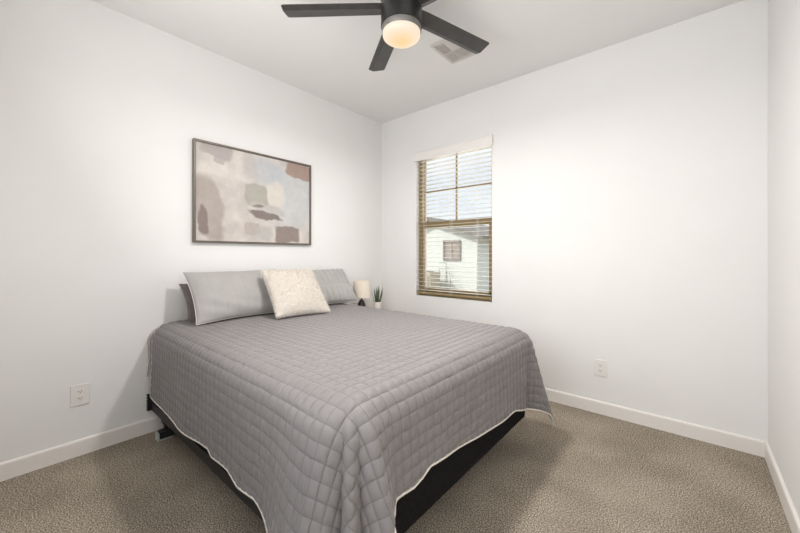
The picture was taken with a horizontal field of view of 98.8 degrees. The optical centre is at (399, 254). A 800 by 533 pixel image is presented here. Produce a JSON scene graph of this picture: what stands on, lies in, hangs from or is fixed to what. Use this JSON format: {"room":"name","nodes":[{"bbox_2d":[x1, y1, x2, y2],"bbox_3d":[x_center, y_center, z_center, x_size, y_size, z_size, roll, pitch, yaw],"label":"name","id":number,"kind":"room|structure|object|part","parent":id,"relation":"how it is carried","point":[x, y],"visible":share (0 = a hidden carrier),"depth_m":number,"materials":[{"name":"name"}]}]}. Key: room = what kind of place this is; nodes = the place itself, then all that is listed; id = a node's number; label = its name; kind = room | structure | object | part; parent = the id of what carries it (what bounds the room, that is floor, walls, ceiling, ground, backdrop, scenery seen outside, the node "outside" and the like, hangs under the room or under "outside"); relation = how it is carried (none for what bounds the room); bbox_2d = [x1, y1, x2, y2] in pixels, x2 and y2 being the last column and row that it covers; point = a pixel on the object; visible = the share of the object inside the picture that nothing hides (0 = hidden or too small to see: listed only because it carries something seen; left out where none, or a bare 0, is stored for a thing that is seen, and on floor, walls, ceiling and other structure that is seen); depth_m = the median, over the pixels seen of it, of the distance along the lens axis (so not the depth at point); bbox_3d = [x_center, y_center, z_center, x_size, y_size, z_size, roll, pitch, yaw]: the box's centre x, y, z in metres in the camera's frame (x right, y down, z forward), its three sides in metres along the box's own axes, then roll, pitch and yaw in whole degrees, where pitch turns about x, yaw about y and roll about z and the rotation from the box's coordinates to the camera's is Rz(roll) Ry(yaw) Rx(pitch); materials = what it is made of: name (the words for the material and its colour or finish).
{"room":"bedroom","nodes":[
{"label":"bedroom","id":0,"kind":"room"},
{"bbox_2d":[0,0,381,462],"bbox_3d":[-1.308,-0.176,2.857,0.130,2.740,3.480,0,0,40],"label":"wall","id":1,"kind":"structure","parent":0,"point":[102,108],"depth_m":2.17,"materials":[{"name":"paint"}]},
{"bbox_2d":[70,383,88,407],"bbox_3d":[-1.907,0.836,2.045,0.008,0.124,0.084,0,0,40],"label":"electrical outlet","id":2,"kind":"object","parent":1,"relation":"attached to","point":[79,394],"visible":1,"depth_m":2.04,"materials":[{"name":"white plastic"}]},
{"bbox_2d":[0,416,163,481],"bbox_3d":[-1.254,1.147,2.811,0.014,0.094,3.220,0,0,40],"label":"baseboard","id":3,"kind":"structure","parent":1,"relation":"attached to","point":[9,469],"depth_m":2.02,"materials":[{"name":"white paint"}]},
{"bbox_2d":[192,138,310,244],"bbox_3d":[-1.180,-0.469,2.882,0.030,0.759,1.011,0,0,40],"label":"framed picture","id":4,"kind":"object","parent":1,"relation":"attached to","point":[240,196],"visible":1,"depth_m":2.79,"materials":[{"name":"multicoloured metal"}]},
{"bbox_2d":[0,401,791,532],"bbox_3d":[-0.068,1.254,1.804,3.385,0.120,3.480,0,0,40],"label":"floor","id":5,"kind":"structure","parent":0,"point":[591,472],"depth_m":1.74,"materials":[{"name":"carpet"}]},
{"bbox_2d":[146,394,263,521],"bbox_3d":[-0.441,1.063,2.265,1.951,0.262,1.580,0,0,40],"label":"bed base","id":6,"kind":"object","parent":5,"relation":"on","point":[169,429],"visible":0.3,"depth_m":1.79,"materials":[{"name":"black"}]},
{"bbox_2d":[155,404,524,532],"bbox_3d":[-0.424,0.907,2.250,1.945,0.266,1.510,0,0,40],"label":"box spring","id":7,"kind":"object","parent":6,"relation":"on","point":[442,476],"visible":0.17,"depth_m":1.47,"materials":[{"name":"fabric"}]},
{"bbox_3d":[-0.427,0.646,2.253,1.935,0.254,1.490,0,0,40],"label":"mattress","id":8,"kind":"object","parent":7,"relation":"on","visible":0},
{"bbox_2d":[147,327,157,376],"bbox_3d":[-1.221,0.647,2.821,0.032,0.338,1.431,0,0,40],"label":"sheet","id":9,"kind":"object","parent":8,"relation":"on","point":[152,332],"visible":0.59,"depth_m":2.29,"materials":[{"name":"white fabric"}]},
{"bbox_2d":[150,303,554,532],"bbox_3d":[-0.386,0.777,2.168,2.101,0.654,1.801,0,0,40],"label":"coverlet","id":10,"kind":"object","parent":8,"relation":"on","point":[325,421],"visible":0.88,"depth_m":1.42,"materials":[{"name":"grey fabric"}]},
{"bbox_2d":[179,284,195,320],"bbox_3d":[-1.270,0.325,2.624,0.159,0.243,0.700,0,0,38],"label":"pillow","id":11,"kind":"object","parent":10,"relation":"on","point":[185,289],"visible":0.05,"depth_m":2.37,"materials":[{"name":"grey fabric"}]},
{"bbox_2d":[182,269,273,324],"bbox_3d":[-1.179,0.285,2.546,0.264,0.335,0.711,0,0,40],"label":"pillow sham","id":12,"kind":"object","parent":10,"relation":"on","point":[216,296],"visible":0.82,"depth_m":2.40,"materials":[{"name":"grey fabric"}]},
{"bbox_2d":[260,268,330,319],"bbox_3d":[-0.798,0.280,2.629,0.444,0.345,0.334,0,0,-42],"label":"cushion","id":13,"kind":"object","parent":10,"relation":"on","point":[292,292],"visible":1,"depth_m":2.56,"materials":[{"name":"white fabric"}]},
{"bbox_2d":[313,269,357,304],"bbox_3d":[-0.722,0.294,3.113,0.275,0.314,0.701,0,0,43],"label":"pillow sham","id":14,"kind":"object","parent":10,"relation":"on","point":[335,287],"visible":0.52,"depth_m":3.15,"materials":[{"name":"grey fabric"}]},
{"bbox_3d":[-0.187,0.914,3.536,0.660,0.560,0.614,0,0,40],"label":"nightstand","id":15,"kind":"object","parent":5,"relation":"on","visible":0},
{"bbox_2d":[353,280,369,306],"bbox_3d":[-0.394,0.452,3.517,0.170,0.365,0.170,0,0,40],"label":"table lamp","id":16,"kind":"object","parent":15,"relation":"on","point":[361,288],"visible":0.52,"depth_m":3.45,"materials":[{"name":"beige fabric"}]},
{"bbox_3d":[-0.394,0.352,3.517,0.170,0.167,0.170,0,0,40],"label":"lamp shade","id":17,"kind":"part","parent":16,"relation":"part of","materials":[{"name":"fabric"}]},
{"bbox_2d":[372,286,382,308],"bbox_3d":[-0.232,0.484,3.742,0.136,0.300,0.115,0,0,40],"label":"potted plant","id":18,"kind":"object","parent":15,"relation":"on","point":[377,303],"visible":0.91,"depth_m":3.71,"materials":[{"name":"green plant"}]},
{"bbox_3d":[-0.245,0.573,3.739,0.082,0.122,0.082,0,0,40],"label":"pot","id":19,"kind":"part","parent":18,"relation":"part of","materials":[{"name":"white ceramic"}]},
{"bbox_2d":[91,0,742,122],"bbox_3d":[-0.068,-1.606,1.804,3.385,0.120,3.480,0,0,40],"label":"ceiling","id":20,"kind":"structure","parent":0,"point":[327,58],"depth_m":2.43,"materials":[{"name":"paint"}]},
{"bbox_2d":[281,0,488,70],"bbox_3d":[0.043,-1.363,1.878,1.233,0.366,1.277,0,0,40],"label":"ceiling fan","id":21,"kind":"object","parent":20,"relation":"hanging from","point":[402,21],"visible":1,"depth_m":1.89,"materials":[{"name":"grey metal"}]},
{"bbox_3d":[-0.366,-1.359,1.910,0.560,0.028,0.120,0,0,2],"label":"blade","id":22,"kind":"part","parent":21,"relation":"part of","materials":[{"name":"black wood"}]},
{"bbox_3d":[-0.097,-1.359,2.259,0.120,0.028,0.560,0,0,-16],"label":"blade","id":23,"kind":"part","parent":21,"relation":"part of","materials":[{"name":"black wood"}]},
{"bbox_2d":[383,20,419,48],"bbox_3d":[0.008,-1.204,1.899,0.209,0.047,0.209,0,0,40],"label":"diffuser","id":24,"kind":"object","parent":21,"relation":"attached to","point":[401,34],"depth_m":1.85,"materials":[{"name":"white glass"}]},
{"bbox_3d":[0.305,-1.359,1.670,0.560,0.028,0.120,0,0,38],"label":"blade","id":25,"kind":"part","parent":21,"relation":"part of","materials":[{"name":"black wood"}]},
{"bbox_3d":[0.318,-1.359,2.111,0.560,0.028,0.120,0,0,-34],"label":"blade","id":26,"kind":"part","parent":21,"relation":"part of","materials":[{"name":"black wood"}]},
{"bbox_2d":[431,39,475,63],"bbox_3d":[0.419,-1.539,2.574,0.250,0.014,0.305,0,0,40],"label":"ceiling vent","id":27,"kind":"object","parent":20,"relation":"in","point":[453,53],"visible":0.61,"depth_m":2.60,"materials":[{"name":"grey metal"}]},
{"bbox_2d":[382,0,767,441],"bbox_3d":[1.016,-0.176,3.081,3.125,2.740,0.130,0,0,40],"label":"wall","id":28,"kind":"structure","parent":0,"point":[630,177],"depth_m":2.44,"materials":[{"name":"paint"}]},
{"bbox_2d":[419,145,491,301],"bbox_3d":[0.565,-0.316,3.494,0.878,1.505,0.085,0,0,40],"label":"window","id":29,"kind":"structure","parent":28,"relation":"in","point":[480,220],"depth_m":3.55,"materials":[{"name":"brown wood"}]},
{"bbox_2d":[413,134,492,299],"bbox_3d":[0.514,-0.338,3.434,0.910,1.509,0.090,0,0,40],"label":"blind","id":30,"kind":"object","parent":29,"relation":"attached to","point":[484,141],"visible":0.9,"depth_m":3.42,"materials":[{"name":"white plastic"}]},
{"bbox_3d":[0.273,-0.305,3.662,0.017,1.425,0.054,0,0,40],"label":"ladder cord","id":31,"kind":"part","parent":30,"relation":"part of","materials":[{"name":"white fabric"}]},
{"bbox_3d":[0.526,0.406,3.447,0.862,0.022,0.050,0,0,40],"label":"rail","id":32,"kind":"part","parent":30,"relation":"part of","materials":[{"name":"brown wood"}]},
{"bbox_3d":[0.567,0.022,3.485,0.803,0.740,0.045,0,0,40],"label":"sash","id":33,"kind":"part","parent":29,"relation":"part of","materials":[{"name":"brown metal"}]},
{"bbox_2d":[594,359,606,377],"bbox_3d":[1.505,0.851,2.575,0.084,0.124,0.008,0,0,40],"label":"electrical outlet","id":34,"kind":"object","parent":28,"relation":"attached to","point":[600,366],"visible":1,"depth_m":2.57,"materials":[{"name":"white plastic"}]},
{"bbox_2d":[545,388,764,457],"bbox_3d":[0.970,1.147,3.026,3.097,0.094,0.014,0,0,40],"label":"baseboard","id":35,"kind":"structure","parent":28,"relation":"attached to","point":[734,441],"depth_m":2.32,"materials":[{"name":"white paint"}]},
{"bbox_2d":[768,0,799,518],"bbox_3d":[1.173,-0.176,0.750,0.130,2.740,3.480,0,0,40],"label":"wall","id":36,"kind":"structure","parent":0,"point":[783,15],"depth_m":1.66,"materials":[{"name":"paint"}]},
{"bbox_2d":[765,441,799,532],"bbox_3d":[1.118,1.147,0.797,0.014,0.094,3.220,0,0,40],"label":"baseboard","id":37,"kind":"structure","parent":36,"relation":"attached to","point":[792,517],"depth_m":1.63,"materials":[{"name":"white paint"}]},
{"label":"outside","id":38,"kind":"structure","parent":0,"visible":0},
{"bbox_3d":[8.967,1.594,22.581,50.000,0.200,39.850,0,0,40],"label":"ground","id":39,"kind":"structure","parent":38,"visible":0},
{"bbox_2d":[427,271,439,288],"bbox_3d":[1.088,1.069,13.751,0.820,0.850,0.712,0,0,40],"label":"air conditioner","id":40,"kind":"object","parent":39,"relation":"on","point":[430,275],"visible":0.33,"depth_m":13.38,"materials":[{"name":"beige metal"}]},
{"bbox_2d":[427,218,488,291],"bbox_3d":[3.671,-0.040,18.399,6.540,3.068,9.700,0,0,40],"label":"house","id":41,"kind":"structure","parent":39,"relation":"on","point":[436,259],"depth_m":13.70,"materials":[{"name":"white"}]},
{"bbox_2d":[445,242,458,258],"bbox_3d":[2.091,-0.171,13.820,0.660,0.650,0.012,0,0,40],"label":"window","id":42,"kind":"structure","parent":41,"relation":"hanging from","point":[449,245],"depth_m":13.79,"materials":[{"name":"beige"}]}
]}

